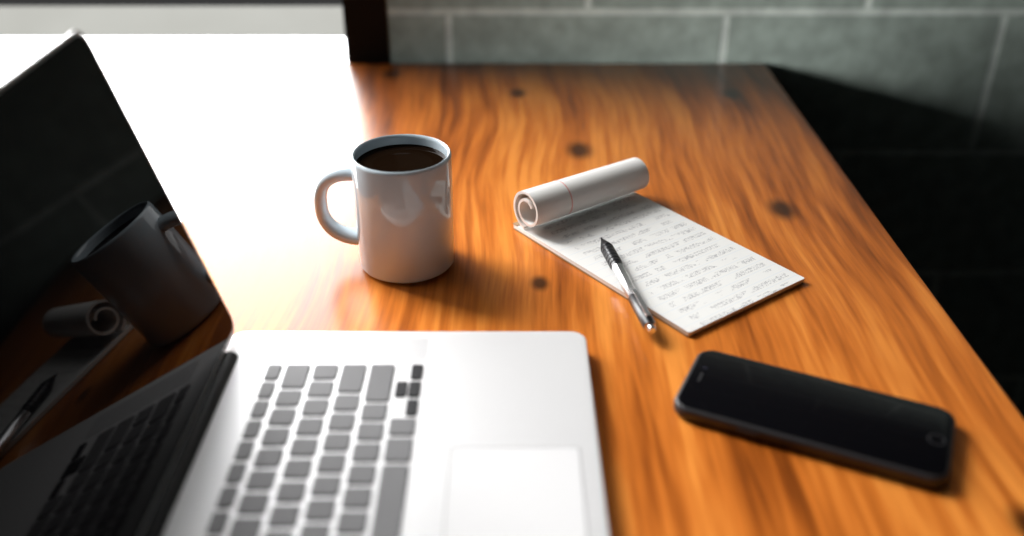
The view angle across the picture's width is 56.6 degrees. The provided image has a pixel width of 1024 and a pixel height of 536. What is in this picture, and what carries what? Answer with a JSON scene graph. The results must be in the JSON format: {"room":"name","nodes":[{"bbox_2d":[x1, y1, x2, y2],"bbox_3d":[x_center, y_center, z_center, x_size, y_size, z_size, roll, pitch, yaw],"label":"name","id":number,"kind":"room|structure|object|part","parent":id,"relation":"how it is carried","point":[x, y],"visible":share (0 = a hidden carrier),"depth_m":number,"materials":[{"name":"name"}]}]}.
{"room":"home office","nodes":[
{"label":"home office","id":0,"kind":"room"},
{"bbox_2d":[386,0,1023,417],"bbox_3d":[0.750,-0.838,1.058,4.800,2.700,0.150,0,30,0],"label":"wall","id":1,"kind":"structure","parent":0,"point":[919,104],"depth_m":1.30,"materials":[{"name":"grey tile"}]},
{"bbox_2d":[342,0,389,63],"bbox_3d":[-0.833,-0.709,1.085,1.334,2.450,0.072,0,30,0],"label":"window","id":2,"kind":"structure","parent":1,"relation":"in","point":[365,21],"depth_m":1.27,"materials":[{"name":"black metal"}]},
{"label":"outside","id":3,"kind":"structure","parent":0,"visible":0},
{"bbox_2d":[0,0,346,219],"bbox_3d":[-0.908,-0.762,1.177,1.484,2.550,0.001,0,30,0],"label":"window","id":4,"kind":"structure","parent":3,"point":[188,76],"depth_m":1.43,"materials":[{"name":"white glass"}]},
{"bbox_3d":[0.750,1.469,-0.156,4.800,0.080,4.560,0,30,0],"label":"floor","id":5,"kind":"structure","parent":0,"visible":0},
{"bbox_2d":[182,64,1023,535],"bbox_3d":[0.017,0.461,0.759,0.652,0.750,1.654,0,30,0],"label":"wooden desk","id":6,"kind":"object","parent":5,"relation":"on","point":[723,148],"visible":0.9,"depth_m":0.80,"materials":[{"name":"brown wood"}]},
{"bbox_2d":[0,30,609,535],"bbox_3d":[-0.108,0.046,0.486,0.323,0.240,0.366,0,30,0],"label":"laptop","id":7,"kind":"object","parent":6,"relation":"on","point":[131,404],"visible":1,"depth_m":0.56,"materials":[{"name":"silver metal"}]},
{"bbox_3d":[-0.233,0.038,0.482,0.001,0.225,0.360,-14,29,8],"label":"display glass","id":8,"kind":"part","parent":7,"relation":"part of","materials":[{"name":"glass"}]},
{"bbox_2d":[313,134,454,283],"bbox_3d":[-0.107,-0.050,0.792,0.117,0.102,0.082,3,30,5],"label":"coffee mug","id":9,"kind":"object","parent":6,"relation":"on","point":[402,184],"visible":1,"depth_m":0.77,"materials":[{"name":"grey ceramic"}]},
{"bbox_2d":[513,158,803,336],"bbox_3d":[0.121,-0.031,0.817,0.136,0.044,0.222,-20,36,-31],"label":"notepad","id":10,"kind":"object","parent":6,"relation":"on","point":[690,277],"visible":1,"depth_m":0.83,"materials":[{"name":"paper"}]},
{"bbox_2d":[600,237,655,333],"bbox_3d":[0.091,0.010,0.767,0.011,0.012,0.148,-5,30,-9],"label":"ballpoint pen","id":11,"kind":"object","parent":10,"relation":"on","point":[638,305],"visible":1,"depth_m":0.75,"materials":[{"name":"silver plastic"}]},
{"bbox_2d":[674,350,955,487],"bbox_3d":[0.199,0.096,0.630,0.173,0.011,0.078,13,33,22],"label":"smartphone","id":12,"kind":"object","parent":6,"relation":"on","point":[910,441],"visible":1,"depth_m":0.62,"materials":[{"name":"black glass"}]}
]}

